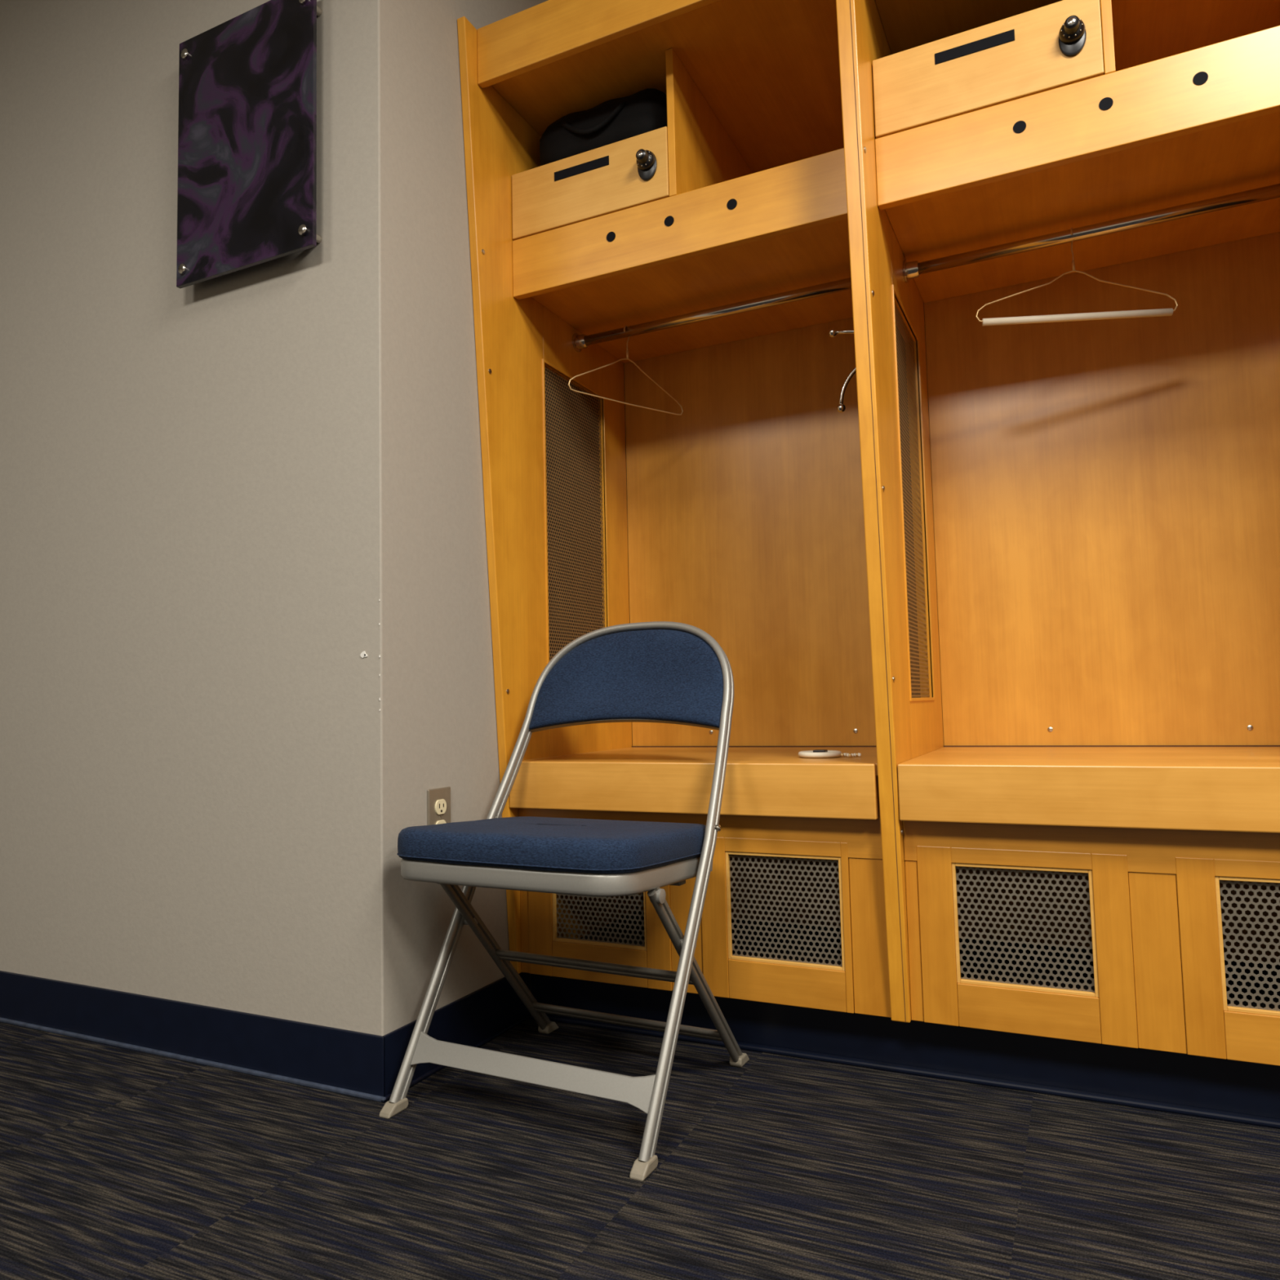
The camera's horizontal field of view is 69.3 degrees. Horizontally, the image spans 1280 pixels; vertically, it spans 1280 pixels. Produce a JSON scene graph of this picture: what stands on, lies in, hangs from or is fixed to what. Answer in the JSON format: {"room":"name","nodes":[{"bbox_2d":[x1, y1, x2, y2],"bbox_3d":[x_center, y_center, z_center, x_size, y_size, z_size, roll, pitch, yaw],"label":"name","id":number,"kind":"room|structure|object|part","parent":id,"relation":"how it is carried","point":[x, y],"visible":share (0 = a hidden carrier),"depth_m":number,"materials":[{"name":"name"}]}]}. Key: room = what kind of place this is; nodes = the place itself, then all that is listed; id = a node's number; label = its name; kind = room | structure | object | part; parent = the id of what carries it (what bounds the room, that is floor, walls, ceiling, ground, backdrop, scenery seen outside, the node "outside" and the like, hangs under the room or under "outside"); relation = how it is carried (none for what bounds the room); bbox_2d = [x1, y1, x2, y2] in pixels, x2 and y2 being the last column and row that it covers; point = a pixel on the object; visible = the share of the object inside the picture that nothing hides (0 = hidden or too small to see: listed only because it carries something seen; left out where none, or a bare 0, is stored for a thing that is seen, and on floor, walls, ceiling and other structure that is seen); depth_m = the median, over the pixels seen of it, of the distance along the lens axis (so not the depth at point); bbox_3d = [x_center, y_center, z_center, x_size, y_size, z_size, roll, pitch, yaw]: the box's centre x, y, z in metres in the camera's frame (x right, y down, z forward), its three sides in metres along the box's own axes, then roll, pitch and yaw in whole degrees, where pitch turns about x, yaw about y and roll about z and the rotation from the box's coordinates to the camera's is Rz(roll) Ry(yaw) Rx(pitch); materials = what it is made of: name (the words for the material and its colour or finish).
{"room":"changing room","nodes":[
{"label":"changing room","id":0,"kind":"room"},
{"bbox_2d":[0,0,547,1035],"bbox_3d":[-1.525,-0.418,2.869,2.820,2.700,1.105,-3,-4,26],"label":"wall","id":1,"kind":"structure","parent":0,"point":[212,491],"depth_m":1.95,"materials":[{"name":"paint"}]},
{"bbox_2d":[0,970,384,1097],"bbox_3d":[-1.688,0.841,2.257,2.726,0.112,0.006,-3,-4,26],"label":"baseboard","id":2,"kind":"structure","parent":1,"relation":"attached to","point":[353,1060],"depth_m":1.87,"materials":[{"name":"rubber"}]},
{"bbox_2d":[176,0,322,288],"bbox_3d":[-0.810,-1.030,1.919,0.388,0.543,0.046,-3,-4,26],"label":"poster","id":3,"kind":"object","parent":1,"relation":"attached to","point":[246,192],"visible":1,"depth_m":1.90,"materials":[{"name":"purple plastic"}]},
{"bbox_2d":[360,599,380,711],"bbox_3d":[-0.506,0.029,1.737,0.048,0.209,0.002,-3,-4,26],"label":"chip","id":4,"kind":"object","parent":1,"relation":"attached to","point":[363,654],"visible":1,"depth_m":1.74,"materials":[{"name":"paint"}]},
{"bbox_2d":[426,786,450,825],"bbox_3d":[-0.399,0.354,1.849,0.008,0.116,0.071,-3,-4,26],"label":"electrical outlet","id":5,"kind":"object","parent":1,"relation":"attached to","point":[438,800],"visible":0.69,"depth_m":1.84,"materials":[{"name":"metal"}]},
{"bbox_2d":[435,799,446,814],"bbox_3d":[-0.398,0.333,1.850,0.004,0.029,0.034,-3,-4,26],"label":"receptacle","id":6,"kind":"object","parent":5,"relation":"attached to","point":[440,804],"depth_m":1.85,"materials":[{"name":"beige plastic"}]},
{"bbox_2d":[435,819,445,824],"bbox_3d":[-0.397,0.374,1.847,0.004,0.029,0.034,-3,-4,26],"label":"receptacle","id":7,"kind":"object","parent":5,"relation":"attached to","point":[437,821],"depth_m":1.85,"materials":[{"name":"beige plastic"}]},
{"bbox_2d":[382,972,530,1096],"bbox_3d":[-0.358,0.785,1.889,0.006,0.112,0.491,-3,-4,26],"label":"baseboard","id":8,"kind":"structure","parent":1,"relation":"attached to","point":[473,1018],"depth_m":1.89,"materials":[{"name":"rubber"}]},
{"bbox_2d":[0,1015,1279,1279],"bbox_3d":[-0.463,0.729,-0.125,7.200,0.050,5.450,-3,-4,26],"label":"floor","id":9,"kind":"structure","parent":0,"point":[117,1163],"depth_m":1.37,"materials":[{"name":"carpet"}]},
{"bbox_2d":[0,1017,386,1102],"bbox_3d":[-1.687,0.892,2.246,2.734,0.009,0.008,-3,-4,26],"label":"cove","id":10,"kind":"object","parent":9,"relation":"on","point":[232,1068],"visible":1,"depth_m":1.85,"materials":[{"name":"plastic"}]},
{"bbox_2d":[381,1014,529,1102],"bbox_3d":[-0.356,0.836,1.872,0.008,0.008,0.484,-3,-4,26],"label":"cove","id":11,"kind":"object","parent":9,"relation":"on","point":[491,1037],"visible":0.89,"depth_m":1.92,"materials":[{"name":"blue plastic"}]},
{"bbox_2d":[378,621,749,1181],"bbox_3d":[-0.105,0.386,1.755,0.519,0.878,0.563,-3,-4,28],"label":"folding chair","id":12,"kind":"object","parent":9,"relation":"on","point":[661,672],"visible":1,"depth_m":1.66,"materials":[{"name":"silver metal"}]},
{"bbox_3d":[-0.191,0.720,1.553,0.476,0.049,0.032,-3,-4,28],"label":"cross plate","id":13,"kind":"part","parent":12,"relation":"part of","materials":[{"name":"silver metal"}]},
{"bbox_2d":[397,816,706,874],"bbox_3d":[-0.150,0.366,1.688,0.484,0.074,0.397,-3,-4,28],"label":"seat cushion","id":14,"kind":"object","parent":12,"relation":"on","point":[493,845],"depth_m":1.54,"materials":[{"name":"blue fabric"}]},
{"bbox_3d":[-0.109,0.436,1.742,0.420,0.020,0.025,-3,-4,28],"label":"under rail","id":15,"kind":"part","parent":12,"relation":"part of","materials":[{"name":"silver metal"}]},
{"bbox_2d":[457,0,891,1017],"bbox_3d":[0.159,-0.323,2.145,0.826,2.107,0.774,-3,-4,26],"label":"locker","id":16,"kind":"object","parent":9,"relation":"on","point":[718,235],"visible":0.8,"depth_m":2.15,"materials":[{"name":"brown wood"}]},
{"bbox_3d":[-0.304,-0.315,2.110,0.021,2.107,0.310,-3,-4,26],"label":"panel","id":17,"kind":"part","parent":16,"relation":"part of","materials":[{"name":"brown wood"}]},
{"bbox_3d":[-0.186,-1.010,2.439,0.021,0.679,0.310,-3,-4,26],"label":"panel","id":18,"kind":"part","parent":16,"relation":"part of","materials":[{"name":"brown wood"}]},
{"bbox_3d":[-0.152,0.460,2.337,0.021,0.587,0.310,-3,-4,26],"label":"panel","id":19,"kind":"part","parent":16,"relation":"part of","materials":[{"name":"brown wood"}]},
{"bbox_3d":[-0.116,-1.024,2.095,0.399,0.156,0.020,-3,-4,26],"label":"drawer","id":20,"kind":"part","parent":16,"relation":"part of","materials":[{"name":"brown wood"}]},
{"bbox_3d":[-0.084,0.687,1.973,0.227,0.075,0.020,-3,-4,26],"label":"door rail","id":21,"kind":"part","parent":16,"relation":"part of","materials":[{"name":"brown wood"}]},
{"bbox_3d":[-0.086,0.544,1.984,0.224,0.208,0.001,-3,-4,26],"label":"door","id":22,"kind":"part","parent":16,"relation":"part of","materials":[{"name":"grey metal"}]},
{"bbox_2d":[539,88,667,165],"bbox_3d":[-0.038,-1.175,2.278,0.378,0.164,0.358,-3,-4,26],"label":"bag","id":23,"kind":"object","parent":16,"relation":"on","point":[618,119],"visible":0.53,"depth_m":2.12,"materials":[{"name":"black fabric"}]},
{"bbox_3d":[-0.110,-1.188,2.128,0.168,0.060,0.024,-3,-4,26],"label":"bag handle","id":24,"kind":"part","parent":23,"relation":"part of","materials":[{"name":"black fabric"}]},
{"bbox_3d":[-0.073,-0.287,2.589,0.021,2.107,0.134,-3,-4,26],"label":"panel","id":25,"kind":"part","parent":16,"relation":"part of","materials":[{"name":"brown wood"}]},
{"bbox_2d":[568,325,683,415],"bbox_3d":[-0.031,-0.700,2.358,0.367,0.206,0.016,2,-5,-38],"label":"wire hanger","id":26,"kind":"object","parent":16,"relation":"hanging from","point":[627,351],"visible":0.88,"depth_m":2.36,"materials":[{"name":"silver metal"}]},
{"bbox_3d":[0.015,-1.033,2.017,0.045,0.065,0.006,-3,-4,26],"label":"lock plate","id":27,"kind":"part","parent":16,"relation":"part of","materials":[{"name":"black plastic"}]},
{"bbox_2d":[530,218,853,363],"bbox_3d":[0.195,-0.844,2.257,0.805,0.018,0.556,-3,-4,26],"label":"shelf","id":28,"kind":"object","parent":16,"relation":"attached to","point":[818,255],"depth_m":2.26,"materials":[{"name":"brown wood"}]},
{"bbox_3d":[0.095,0.351,1.907,0.805,0.154,0.019,-3,-4,26],"label":"rail","id":29,"kind":"part","parent":16,"relation":"part of","materials":[{"name":"brown wood"}]},
{"bbox_3d":[0.196,-0.799,2.254,0.799,0.025,0.025,-3,-4,26],"label":"rod","id":30,"kind":"part","parent":16,"relation":"part of","materials":[{"name":"silver metal"}]},
{"bbox_3d":[0.332,-0.304,2.480,0.805,2.107,0.018,-3,-4,26],"label":"panel","id":31,"kind":"part","parent":16,"relation":"part of","materials":[{"name":"brown wood"}]},
{"bbox_3d":[0.278,0.404,1.813,0.233,0.028,0.016,-3,-4,26],"label":"door rail","id":32,"kind":"part","parent":16,"relation":"part of","materials":[{"name":"brown wood"}]},
{"bbox_3d":[0.282,0.524,1.808,0.230,0.208,0.001,-3,-4,26],"label":"door","id":33,"kind":"part","parent":16,"relation":"part of","materials":[{"name":"grey metal"}]},
{"bbox_3d":[0.285,0.667,1.796,0.233,0.075,0.020,-3,-4,26],"label":"door rail","id":34,"kind":"part","parent":16,"relation":"part of","materials":[{"name":"brown wood"}]},
{"bbox_2d":[798,749,861,758],"bbox_3d":[0.397,0.237,1.940,0.131,0.015,0.091,-3,-4,26],"label":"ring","id":35,"kind":"object","parent":16,"relation":"on","point":[815,753],"visible":1,"depth_m":1.92,"materials":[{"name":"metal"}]},
{"bbox_3d":[0.417,-0.665,2.005,0.019,0.019,0.019,-3,-4,26],"label":"hook knob","id":36,"kind":"part","parent":16,"relation":"part of","materials":[{"name":"silver metal"}]},
{"bbox_3d":[0.432,-0.497,1.988,0.019,0.019,0.019,-3,-4,26],"label":"hook knob","id":37,"kind":"part","parent":16,"relation":"part of","materials":[{"name":"silver metal"}]},
{"bbox_2d":[530,1013,1279,1128],"bbox_3d":[1.317,0.759,1.345,3.465,0.011,0.018,-3,-4,26],"label":"cove","id":38,"kind":"object","parent":9,"relation":"on","point":[1098,1097],"visible":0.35,"depth_m":1.69,"materials":[{"name":"blue plastic"}]},
{"bbox_2d":[531,973,1279,1119],"bbox_3d":[1.317,0.710,1.361,3.473,0.112,0.006,-3,-4,26],"label":"baseboard","id":39,"kind":"structure","parent":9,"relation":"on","point":[1243,1087],"depth_m":1.70,"materials":[{"name":"rubber"}]},
{"bbox_2d":[835,0,1279,1066],"bbox_3d":[0.914,-0.365,1.794,0.839,2.107,0.754,-3,-4,26],"label":"locker","id":40,"kind":"object","parent":9,"relation":"on","point":[1086,849],"visible":1,"depth_m":1.92,"materials":[{"name":"brown wood"}]},
{"bbox_3d":[0.451,-0.356,1.760,0.034,2.107,0.290,-3,-4,26],"label":"panel","id":41,"kind":"part","parent":40,"relation":"part of","materials":[{"name":"brown wood"}]},
{"bbox_3d":[0.565,-1.053,2.079,0.034,0.679,0.310,-3,-4,26],"label":"panel","id":42,"kind":"part","parent":40,"relation":"part of","materials":[{"name":"brown wood"}]},
{"bbox_3d":[0.598,0.417,1.977,0.034,0.587,0.310,-3,-4,26],"label":"panel","id":43,"kind":"part","parent":40,"relation":"part of","materials":[{"name":"brown wood"}]},
{"bbox_3d":[0.677,-0.329,2.229,0.034,2.107,0.134,-3,-4,26],"label":"panel","id":44,"kind":"part","parent":40,"relation":"part of","materials":[{"name":"brown wood"}]},
{"bbox_3d":[0.640,-1.067,1.732,0.399,0.156,0.020,-3,-4,26],"label":"drawer","id":45,"kind":"part","parent":40,"relation":"part of","materials":[{"name":"brown wood"}]},
{"bbox_3d":[0.666,0.382,1.627,0.227,0.028,0.016,-3,-4,26],"label":"door rail","id":46,"kind":"part","parent":40,"relation":"part of","materials":[{"name":"brown wood"}]},
{"bbox_3d":[0.671,0.502,1.622,0.224,0.208,0.001,-3,-4,26],"label":"door","id":47,"kind":"part","parent":40,"relation":"part of","materials":[{"name":"grey metal"}]},
{"bbox_3d":[0.673,0.645,1.610,0.227,0.075,0.020,-3,-4,26],"label":"door rail","id":48,"kind":"part","parent":40,"relation":"part of","materials":[{"name":"brown wood"}]},
{"bbox_3d":[0.772,-1.075,1.655,0.045,0.065,0.006,-3,-4,26],"label":"lock plate","id":49,"kind":"part","parent":40,"relation":"part of","materials":[{"name":"black plastic"}]},
{"bbox_2d":[975,226,1177,325],"bbox_3d":[0.896,-0.756,1.914,0.403,0.198,0.030,-2,-4,5],"label":"wire hanger","id":50,"kind":"object","parent":40,"relation":"hanging from","point":[1158,312],"visible":0.91,"depth_m":1.91,"materials":[{"name":"white metal"}]},
{"bbox_2d":[884,111,1279,302],"bbox_3d":[0.952,-0.886,1.895,0.805,0.018,0.556,-3,-4,26],"label":"shelf","id":51,"kind":"object","parent":40,"relation":"attached to","point":[1244,155],"depth_m":1.90,"materials":[{"name":"brown wood"}]},
{"bbox_3d":[0.851,0.309,1.544,0.805,0.154,0.019,-3,-4,26],"label":"rail","id":52,"kind":"part","parent":40,"relation":"part of","materials":[{"name":"brown wood"}]},
{"bbox_3d":[0.953,-0.842,1.892,0.799,0.025,0.025,-3,-4,26],"label":"rod","id":53,"kind":"part","parent":40,"relation":"part of","materials":[{"name":"silver metal"}]},
{"bbox_3d":[1.089,-0.346,2.118,0.805,2.107,0.018,-3,-4,26],"label":"panel","id":54,"kind":"part","parent":40,"relation":"part of","materials":[{"name":"brown wood"}]},
{"bbox_3d":[1.035,0.361,1.450,0.233,0.028,0.016,-3,-4,26],"label":"door rail","id":55,"kind":"part","parent":40,"relation":"part of","materials":[{"name":"brown wood"}]},
{"bbox_3d":[1.039,0.481,1.445,0.230,0.208,0.001,-3,-4,26],"label":"door","id":56,"kind":"part","parent":40,"relation":"part of","materials":[{"name":"grey metal"}]},
{"bbox_3d":[1.042,0.624,1.434,0.233,0.075,0.020,-3,-4,26],"label":"door rail","id":57,"kind":"part","parent":40,"relation":"part of","materials":[{"name":"brown wood"}]},
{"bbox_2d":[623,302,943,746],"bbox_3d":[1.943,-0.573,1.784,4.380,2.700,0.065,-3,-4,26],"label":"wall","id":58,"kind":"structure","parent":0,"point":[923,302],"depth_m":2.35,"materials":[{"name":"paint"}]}
]}

